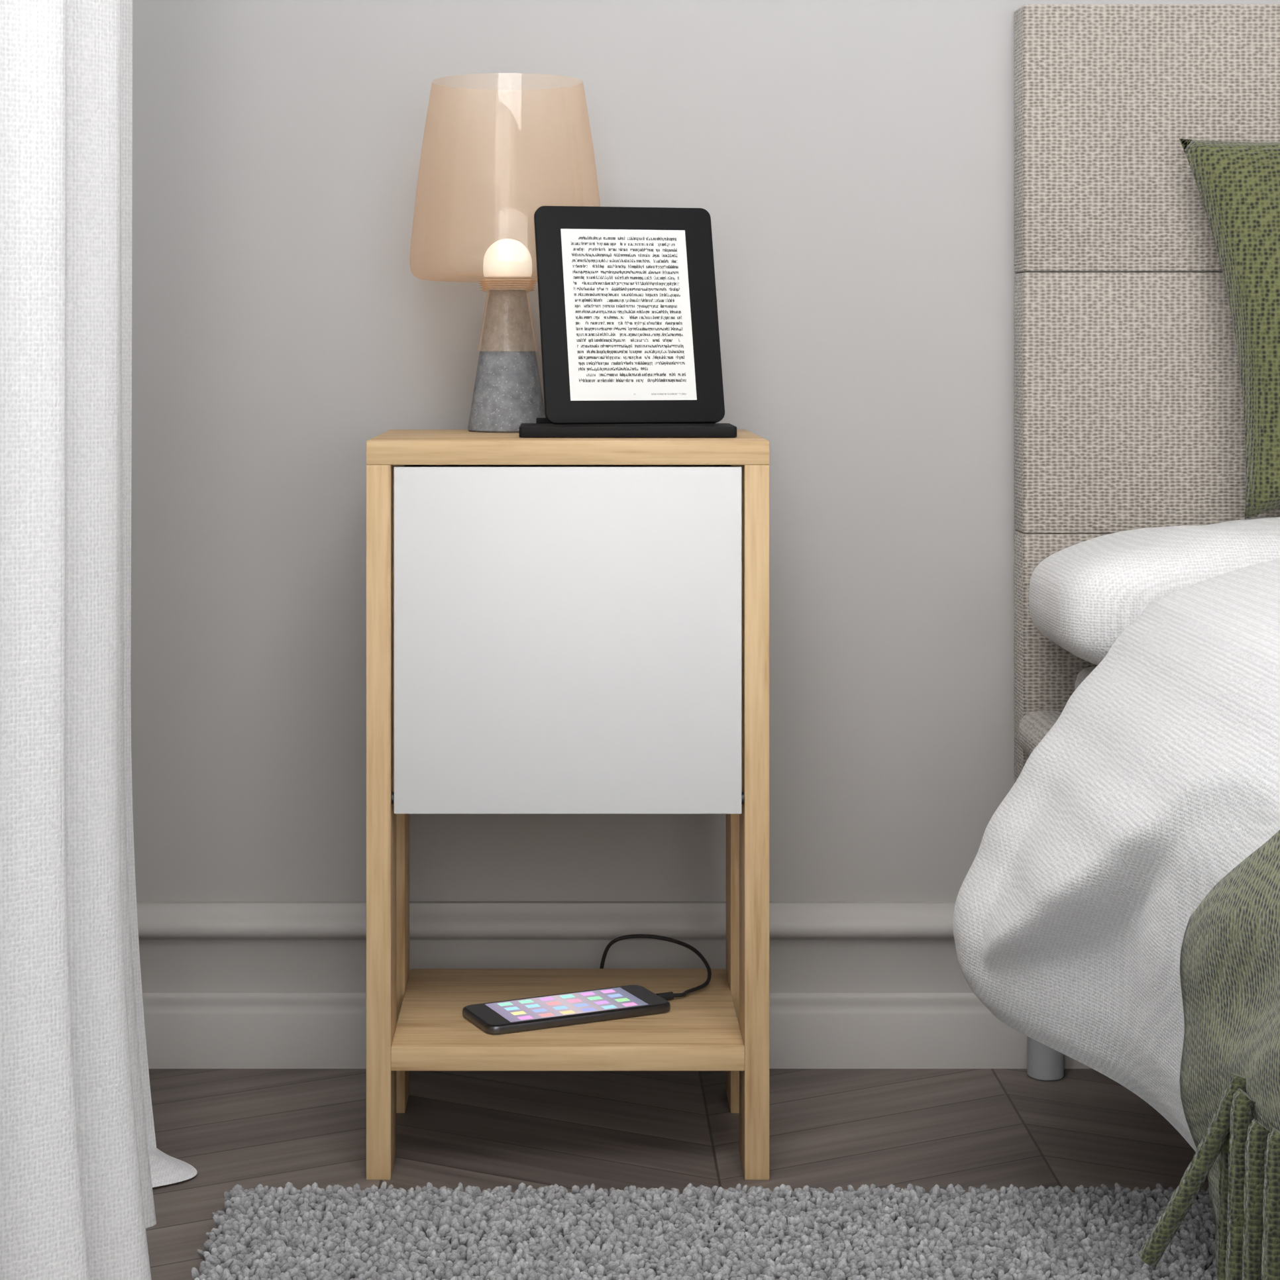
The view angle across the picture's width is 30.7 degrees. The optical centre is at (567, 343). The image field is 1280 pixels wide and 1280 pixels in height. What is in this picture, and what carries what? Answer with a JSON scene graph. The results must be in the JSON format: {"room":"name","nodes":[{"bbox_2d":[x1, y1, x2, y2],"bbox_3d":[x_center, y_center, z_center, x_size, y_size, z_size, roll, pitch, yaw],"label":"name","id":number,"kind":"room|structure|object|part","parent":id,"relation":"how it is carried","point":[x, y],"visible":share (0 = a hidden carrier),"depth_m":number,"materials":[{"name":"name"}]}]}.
{"room":"bedroom","nodes":[
{"label":"bedroom","id":0,"kind":"room"},
{"bbox_2d":[145,1068,1208,1279],"bbox_3d":[1.300,0.859,0.798,4.000,0.060,3.977,0,0,0],"label":"floor","id":1,"kind":"structure","parent":0,"point":[829,1129],"depth_m":2.44,"materials":[{"name":"brown wood"}]},
{"bbox_2d":[0,0,197,1279],"bbox_3d":[-0.452,-0.431,1.227,0.157,2.520,2.336,0,0,1],"label":"curtain","id":2,"kind":"object","parent":1,"relation":"on","point":[81,1161],"visible":1,"depth_m":1.86,"materials":[{"name":"white fabric"}]},
{"bbox_2d":[366,429,769,1179],"bbox_3d":[0.000,0.463,2.460,0.400,0.733,0.300,0,0,0],"label":"nightstand","id":3,"kind":"object","parent":1,"relation":"on","point":[554,625],"visible":0.99,"depth_m":2.31,"materials":[{"name":"brown wood"}]},
{"bbox_3d":[-0.188,0.474,2.348,0.025,0.709,0.075,0,0,0],"label":"leg","id":4,"kind":"part","parent":3,"relation":"part of","materials":[{"name":"brown wood"}]},
{"bbox_3d":[-0.188,0.474,2.547,0.025,0.709,0.075,0,0,0],"label":"leg","id":5,"kind":"part","parent":3,"relation":"part of","materials":[{"name":"brown wood"}]},
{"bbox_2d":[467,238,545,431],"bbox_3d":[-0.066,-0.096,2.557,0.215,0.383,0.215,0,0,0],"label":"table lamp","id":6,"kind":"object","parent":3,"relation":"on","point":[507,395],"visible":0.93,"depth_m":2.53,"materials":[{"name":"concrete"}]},
{"bbox_3d":[-0.066,-0.095,2.557,0.054,0.042,0.054,0,0,0],"label":"bulb","id":7,"kind":"part","parent":6,"relation":"part of","materials":[{"name":"white glass"}]},
{"bbox_2d":[462,985,670,1034],"bbox_3d":[-0.001,0.692,2.424,0.208,0.009,0.084,0,0,-24],"label":"smartphone","id":8,"kind":"object","parent":3,"relation":"on","point":[611,1003],"visible":1,"depth_m":2.41,"materials":[{"name":"grey glass"}]},
{"bbox_2d":[390,968,744,1070],"bbox_3d":[0.000,0.709,2.455,0.351,0.024,0.290,0,0,0],"label":"shelf","id":9,"kind":"object","parent":3,"relation":"attached to","point":[703,1029],"depth_m":2.37,"materials":[{"name":"brown wood"}]},
{"bbox_3d":[0.000,0.294,2.320,0.345,0.344,0.018,0,0,0],"label":"flap door","id":10,"kind":"part","parent":3,"relation":"part of","materials":[{"name":"white paint"}]},
{"bbox_2d":[518,417,736,437],"bbox_3d":[0.061,0.087,2.428,0.222,0.017,0.105,0,0,0],"label":"tablet stand","id":11,"kind":"object","parent":3,"relation":"on","point":[542,428],"visible":0.88,"depth_m":2.38,"materials":[{"name":"black plastic"}]},
{"bbox_2d":[533,206,724,424],"bbox_3d":[0.065,-0.031,2.440,0.192,0.228,0.062,0,0,-14],"label":"e-reader","id":12,"kind":"object","parent":11,"relation":"on","point":[628,307],"visible":1,"depth_m":2.44,"materials":[{"name":"black plastic"}]},
{"bbox_2d":[599,934,711,1000],"bbox_3d":[0.105,0.740,2.562,0.088,0.157,0.178,0,0,-21],"label":"charging cable","id":13,"kind":"object","parent":3,"relation":"on","point":[669,995],"visible":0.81,"depth_m":2.58,"materials":[{"name":"black plastic"}]},
{"bbox_3d":[0.188,0.474,2.547,0.025,0.709,0.075,0,0,0],"label":"leg","id":14,"kind":"part","parent":3,"relation":"part of","materials":[{"name":"brown wood"}]},
{"bbox_3d":[0.188,0.474,2.348,0.025,0.709,0.075,0,0,0],"label":"leg","id":15,"kind":"part","parent":3,"relation":"part of","materials":[{"name":"brown wood"}]},
{"bbox_2d":[191,1181,1216,1279],"bbox_3d":[0.454,0.816,1.506,1.572,0.025,1.472,0,0,0],"label":"area rug","id":16,"kind":"object","parent":1,"relation":"on","point":[551,1232],"visible":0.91,"depth_m":2.12,"materials":[{"name":"carpet"}]},
{"bbox_2d":[1014,4,1279,1081],"bbox_3d":[1.327,0.223,1.635,1.647,1.211,2.090,0,0,0],"label":"bed","id":17,"kind":"object","parent":1,"relation":"on","point":[1129,415],"visible":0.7,"depth_m":2.62,"materials":[{"name":"fabric"}]},
{"bbox_3d":[0.533,0.435,1.606,0.060,0.053,2.032,0,0,0],"label":"frame rail","id":18,"kind":"part","parent":17,"relation":"part of","materials":[{"name":"fabric"}]},
{"bbox_3d":[0.541,0.643,2.638,0.041,0.371,0.041,0,0,0],"label":"leg","id":19,"kind":"part","parent":17,"relation":"part of","materials":[{"name":"grey metal"}]},
{"bbox_3d":[1.331,0.359,2.652,1.637,0.289,0.056,0,0,0],"label":"headboard panel","id":20,"kind":"part","parent":17,"relation":"part of","materials":[{"name":"fabric"}]},
{"bbox_3d":[1.327,0.397,1.634,1.523,0.075,1.964,0,0,0],"label":"mattress","id":21,"kind":"part","parent":17,"relation":"part of","materials":[{"name":"white fabric"}]},
{"bbox_2d":[952,558,1279,1151],"bbox_3d":[1.036,0.408,1.423,1.345,0.461,1.695,0,0,0],"label":"duvet","id":22,"kind":"object","parent":17,"relation":"on","point":[1158,776],"visible":0.88,"depth_m":1.97,"materials":[{"name":"white fabric"}]},
{"bbox_2d":[1138,829,1279,1279],"bbox_3d":[0.543,0.448,1.327,0.322,0.555,0.737,0,0,0],"label":"throw blanket","id":23,"kind":"object","parent":22,"relation":"on","point":[1229,1079],"visible":1,"depth_m":1.54,"materials":[{"name":"green fabric"}]},
{"bbox_3d":[1.331,-0.232,2.652,1.637,0.301,0.056,0,0,0],"label":"headboard panel","id":24,"kind":"part","parent":17,"relation":"part of","materials":[{"name":"fabric"}]},
{"bbox_3d":[1.331,0.067,2.652,1.637,0.294,0.056,0,0,0],"label":"headboard panel","id":25,"kind":"part","parent":17,"relation":"part of","materials":[{"name":"fabric"}]},
{"bbox_2d":[1028,517,1279,665],"bbox_3d":[0.876,0.266,2.469,0.748,0.175,0.287,0,0,0],"label":"bed pillow","id":26,"kind":"object","parent":17,"relation":"on","point":[1083,595],"depth_m":2.37,"materials":[{"name":"white fabric"}]},
{"bbox_2d":[1179,138,1279,519],"bbox_3d":[0.912,-0.045,2.538,0.473,0.467,0.144,0,0,0],"label":"throw pillow","id":27,"kind":"object","parent":17,"relation":"on","point":[1238,183],"visible":1,"depth_m":2.52,"materials":[{"name":"green fabric"}]},
{"bbox_2d":[130,0,1279,901],"bbox_3d":[1.300,-0.471,2.737,4.000,2.600,0.100,0,0,0],"label":"wall","id":28,"kind":"structure","parent":0,"point":[322,190],"depth_m":2.69,"materials":[{"name":"paint"}]},
{"bbox_2d":[136,901,1091,1068],"bbox_3d":[1.300,0.736,2.673,3.800,0.186,0.028,0,0,0],"label":"baseboard","id":29,"kind":"structure","parent":28,"relation":"attached to","point":[226,984],"depth_m":2.67,"materials":[{"name":"grey paint"}]}
]}

